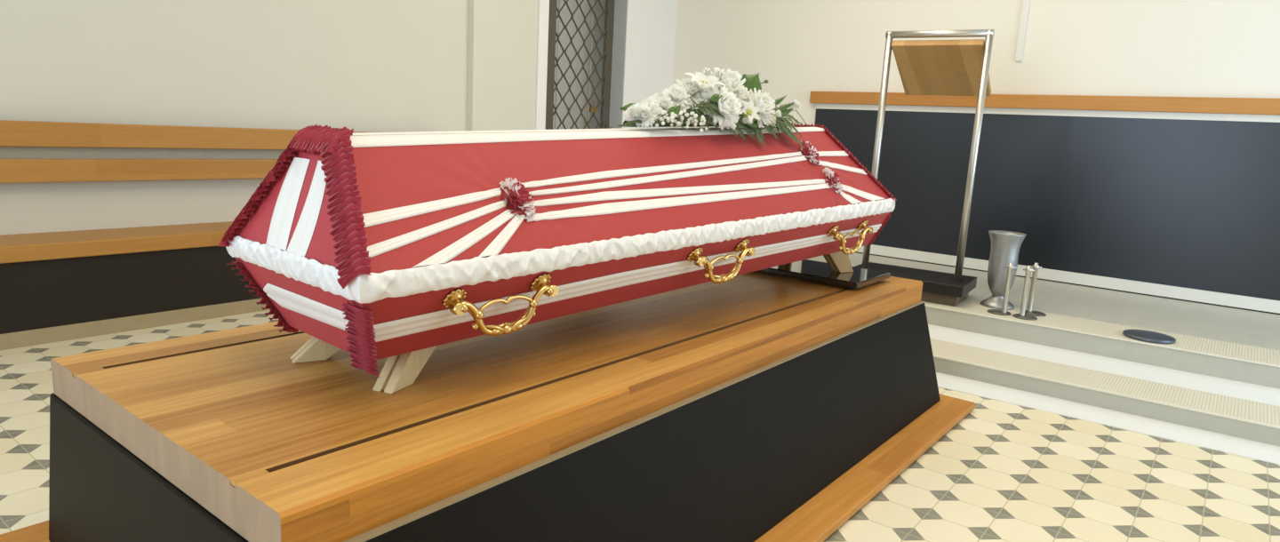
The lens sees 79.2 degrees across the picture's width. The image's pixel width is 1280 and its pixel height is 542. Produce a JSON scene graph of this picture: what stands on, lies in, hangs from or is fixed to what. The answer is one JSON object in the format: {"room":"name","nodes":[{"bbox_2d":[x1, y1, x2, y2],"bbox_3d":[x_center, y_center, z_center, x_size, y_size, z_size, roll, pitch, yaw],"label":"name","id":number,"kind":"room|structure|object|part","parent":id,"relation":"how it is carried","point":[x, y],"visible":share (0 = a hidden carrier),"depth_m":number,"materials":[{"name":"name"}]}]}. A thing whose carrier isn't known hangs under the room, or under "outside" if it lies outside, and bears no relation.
{"room":"funeral chapel","nodes":[
{"label":"funeral chapel","id":0,"kind":"room"},
{"bbox_2d":[0,0,468,235],"bbox_3d":[-3.309,-1.201,2.487,0.400,3.100,6.637,11,13,37],"label":"wall","id":1,"kind":"structure","parent":0,"point":[366,66],"depth_m":3.79,"materials":[{"name":"beige paint"}]},
{"bbox_2d":[466,0,538,130],"bbox_3d":[-0.795,-1.654,5.662,0.530,3.100,1.513,11,13,37],"label":"wall","id":2,"kind":"structure","parent":0,"point":[502,36],"depth_m":5.14,"materials":[{"name":"beige paint"}]},
{"bbox_2d":[535,0,549,129],"bbox_3d":[-0.689,-1.335,5.426,0.018,2.230,0.088,11,13,37],"label":"trim","id":3,"kind":"structure","parent":2,"relation":"attached to","point":[543,4],"depth_m":5.40,"materials":[{"name":"white paint"}]},
{"bbox_2d":[552,0,592,129],"bbox_3d":[-0.701,-1.408,6.038,0.040,2.150,0.865,11,13,37],"label":"window pane","id":4,"kind":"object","parent":2,"relation":"in","point":[563,87],"depth_m":6.16,"materials":[{"name":"grey glass"}]},
{"bbox_2d":[545,0,615,129],"bbox_3d":[-0.481,-1.359,5.918,0.065,2.100,0.790,11,13,37],"label":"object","id":5,"kind":"object","parent":2,"relation":"attached to","point":[609,11],"visible":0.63,"depth_m":5.92,"materials":[{"name":"brown metal"}]},
{"bbox_2d":[588,101,596,112],"bbox_3d":[-0.368,-1.283,6.051,0.025,0.086,0.069,11,13,37],"label":"padlock","id":6,"kind":"object","parent":5,"relation":"hanging from","point":[593,109],"visible":1,"depth_m":6.04,"materials":[{"name":"gold metal"}]},
{"bbox_2d":[589,0,628,128],"bbox_3d":[-0.268,-1.423,6.248,0.342,2.150,0.010,11,13,37],"label":"trim","id":7,"kind":"structure","parent":2,"relation":"attached to","point":[620,6],"depth_m":6.18,"materials":[{"name":"grey paint"}]},
{"bbox_2d":[587,0,677,128],"bbox_3d":[-0.092,-1.780,6.545,0.530,3.100,0.760,11,13,37],"label":"wall","id":8,"kind":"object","parent":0,"point":[651,24],"visible":0.33,"depth_m":6.31,"materials":[{"name":"white paint"}]},
{"bbox_2d":[0,309,1279,541],"bbox_3d":[0.142,0.789,1.542,7.010,0.103,8.800,11,13,37],"label":"floor","id":9,"kind":"structure","parent":0,"point":[1005,472],"depth_m":2.40,"materials":[{"name":"beige tile"}]},
{"bbox_2d":[0,120,364,350],"bbox_3d":[-2.627,-0.144,3.047,0.319,0.890,4.720,11,13,37],"label":"bench","id":10,"kind":"object","parent":9,"relation":"on","point":[66,285],"visible":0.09,"depth_m":3.40,"materials":[{"name":"brown wood"}]},
{"bbox_3d":[-2.630,-0.080,3.059,0.318,0.067,4.720,11,13,37],"label":"seat","id":11,"kind":"part","parent":10,"relation":"part of","materials":[{"name":"brown wood"}]},
{"bbox_3d":[-2.544,0.113,3.005,0.020,0.283,4.700,11,13,37],"label":"panel","id":12,"kind":"part","parent":10,"relation":"part of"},
{"bbox_2d":[0,271,975,541],"bbox_3d":[-0.068,0.343,2.302,1.370,0.480,2.680,11,13,37],"label":"catafalque","id":13,"kind":"object","parent":9,"relation":"on","point":[756,406],"visible":0.87,"depth_m":1.56,"materials":[{"name":"brown wood"}]},
{"bbox_3d":[-0.471,0.286,2.616,0.128,0.371,2.512,11,13,37],"label":"panel","id":14,"kind":"part","parent":13,"relation":"part of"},
{"bbox_3d":[-0.841,0.503,1.336,1.106,0.371,0.022,11,13,37],"label":"panel","id":15,"kind":"part","parent":13,"relation":"part of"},
{"bbox_2d":[218,122,896,393],"bbox_3d":[0.030,-0.163,2.189,0.593,0.566,2.109,12,14,40],"label":"coffin","id":16,"kind":"object","parent":13,"relation":"on","point":[399,247],"visible":0.99,"depth_m":1.58,"materials":[{"name":"fabric"}]},
{"bbox_3d":[-0.342,0.050,1.430,0.037,0.043,0.044,5,11,8],"label":"handle mount","id":17,"kind":"part","parent":16,"relation":"part of","materials":[{"name":"metal"}]},
{"bbox_3d":[-0.258,0.081,1.500,0.030,0.087,0.249,12,14,41],"label":"handle","id":18,"kind":"part","parent":16,"relation":"part of","materials":[{"name":"metal"}]},
{"bbox_3d":[-0.203,0.023,1.582,0.043,0.043,0.037,0,11,-17],"label":"handle mount","id":19,"kind":"part","parent":16,"relation":"part of","materials":[{"name":"metal"}]},
{"bbox_3d":[0.018,-0.146,2.181,0.585,0.116,2.049,12,14,40],"label":"satin trim","id":20,"kind":"part","parent":16,"relation":"part of","materials":[{"name":"white fabric"}]},
{"bbox_3d":[0.023,-0.280,2.156,0.554,0.295,2.016,12,14,40],"label":"lid","id":21,"kind":"part","parent":16,"relation":"part of","materials":[{"name":"fabric"}]},
{"bbox_3d":[0.139,-0.042,1.958,0.037,0.042,0.044,5,11,8],"label":"handle mount","id":22,"kind":"part","parent":16,"relation":"part of","materials":[{"name":"metal"}]},
{"bbox_2d":[617,67,805,148],"bbox_3d":[0.239,-0.496,2.335,0.308,0.229,0.967,12,13,38],"label":"flower arrangement","id":23,"kind":"object","parent":16,"relation":"on","point":[731,100],"visible":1,"depth_m":2.17,"materials":[{"name":"plant"}]},
{"bbox_3d":[0.223,-0.011,2.028,0.030,0.087,0.249,12,14,41],"label":"handle","id":24,"kind":"part","parent":16,"relation":"part of","materials":[{"name":"metal"}]},
{"bbox_3d":[0.279,-0.069,2.110,0.043,0.042,0.037,0,11,-17],"label":"handle mount","id":25,"kind":"part","parent":16,"relation":"part of","materials":[{"name":"metal"}]},
{"bbox_3d":[0.622,-0.129,2.497,0.037,0.042,0.044,5,11,8],"label":"handle mount","id":26,"kind":"part","parent":16,"relation":"part of","materials":[{"name":"metal"}]},
{"bbox_3d":[0.706,-0.098,2.567,0.030,0.087,0.249,12,14,41],"label":"handle","id":27,"kind":"part","parent":16,"relation":"part of","materials":[{"name":"metal"}]},
{"bbox_3d":[0.761,-0.156,2.649,0.043,0.042,0.037,0,11,-17],"label":"handle mount","id":28,"kind":"part","parent":16,"relation":"part of","materials":[{"name":"metal"}]},
{"bbox_3d":[0.335,0.445,1.997,0.128,0.371,2.512,11,13,37],"label":"panel","id":29,"kind":"part","parent":13,"relation":"part of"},
{"bbox_2d":[757,259,890,289],"bbox_3d":[0.594,-0.010,2.991,0.648,0.033,0.315,11,13,37],"label":"plate","id":30,"kind":"object","parent":13,"relation":"on","point":[806,269],"visible":0.52,"depth_m":2.83,"materials":[{"name":"metal"}]},
{"bbox_2d":[670,0,1279,127],"bbox_3d":[2.992,-1.250,4.590,6.820,3.100,0.100,11,13,37],"label":"wall","id":31,"kind":"structure","parent":0,"point":[1148,48],"depth_m":4.95,"materials":[{"name":"beige paint"}]},
{"bbox_2d":[1014,0,1030,61],"bbox_3d":[2.463,-2.107,4.815,0.041,1.552,0.016,11,13,37],"label":"cable trunking","id":32,"kind":"object","parent":31,"relation":"attached to","point":[1024,16],"visible":1,"depth_m":4.92,"materials":[{"name":"white plastic"}]},
{"bbox_2d":[809,91,1279,114],"bbox_3d":[3.430,-0.892,4.200,5.454,0.086,0.045,11,13,37],"label":"wall rail","id":33,"kind":"object","parent":31,"relation":"attached to","point":[1247,106],"visible":1,"depth_m":4.75,"materials":[{"name":"brown wood"}]},
{"bbox_2d":[814,108,1279,301],"bbox_3d":[3.426,-0.336,4.302,5.411,0.964,0.013,11,13,37],"label":"wainscot panel","id":34,"kind":"object","parent":31,"relation":"attached to","point":[1185,204],"visible":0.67,"depth_m":4.77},
{"bbox_2d":[816,103,1279,122],"bbox_3d":[3.471,-0.827,4.197,5.465,0.041,0.014,11,13,37],"label":"trim","id":35,"kind":"structure","parent":31,"relation":"attached to","point":[1240,117],"depth_m":4.79,"materials":[{"name":"white paint"}]},
{"bbox_2d":[856,244,1279,314],"bbox_3d":[3.412,0.178,4.381,5.470,0.077,0.022,11,13,37],"label":"baseboard","id":36,"kind":"structure","parent":31,"relation":"attached to","point":[1142,288],"depth_m":4.76,"materials":[{"name":"white paint"}]},
{"bbox_2d":[807,252,1279,446],"bbox_3d":[2.203,0.316,3.963,6.820,0.170,2.199,11,13,37],"label":"raised platform","id":37,"kind":"structure","parent":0,"point":[1220,374],"depth_m":3.50,"materials":[{"name":"grey stone"}]},
{"bbox_2d":[854,29,994,306],"bbox_3d":[1.587,-0.580,4.266,0.620,1.414,0.559,10,12,32],"label":"lectern","id":38,"kind":"object","parent":37,"relation":"on","point":[943,68],"visible":0.86,"depth_m":4.14,"materials":[{"name":"silver metal"}]},
{"bbox_2d":[987,263,1016,315],"bbox_3d":[1.834,0.084,3.914,0.112,0.264,0.112,11,13,37],"label":"candle stand","id":39,"kind":"object","parent":37,"relation":"on","point":[1004,312],"visible":1,"depth_m":3.88,"materials":[{"name":"metal"}]},
{"bbox_2d":[979,230,1026,310],"bbox_3d":[1.905,-0.007,4.071,0.182,0.393,0.182,11,13,37],"label":"floor vase","id":40,"kind":"object","parent":37,"relation":"on","point":[1005,245],"visible":0.9,"depth_m":4.02,"materials":[{"name":"grey metal"}]},
{"bbox_2d":[1012,265,1037,320],"bbox_3d":[1.927,0.104,3.838,0.112,0.262,0.112,11,13,37],"label":"candle stand","id":41,"kind":"object","parent":37,"relation":"on","point":[1021,316],"visible":1,"depth_m":3.83,"materials":[{"name":"metal"}]},
{"bbox_2d":[1024,263,1046,316],"bbox_3d":[2.022,0.091,3.936,0.112,0.262,0.112,11,13,37],"label":"candle stand","id":42,"kind":"object","parent":37,"relation":"on","point":[1036,267],"visible":0.92,"depth_m":3.94,"materials":[{"name":"metal"}]},
{"bbox_2d":[1122,329,1175,343],"bbox_3d":[2.347,0.301,3.569,0.208,0.018,0.208,11,13,37],"label":"disc","id":43,"kind":"object","parent":37,"relation":"on","point":[1141,335],"visible":1,"depth_m":3.53,"materials":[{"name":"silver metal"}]}
]}

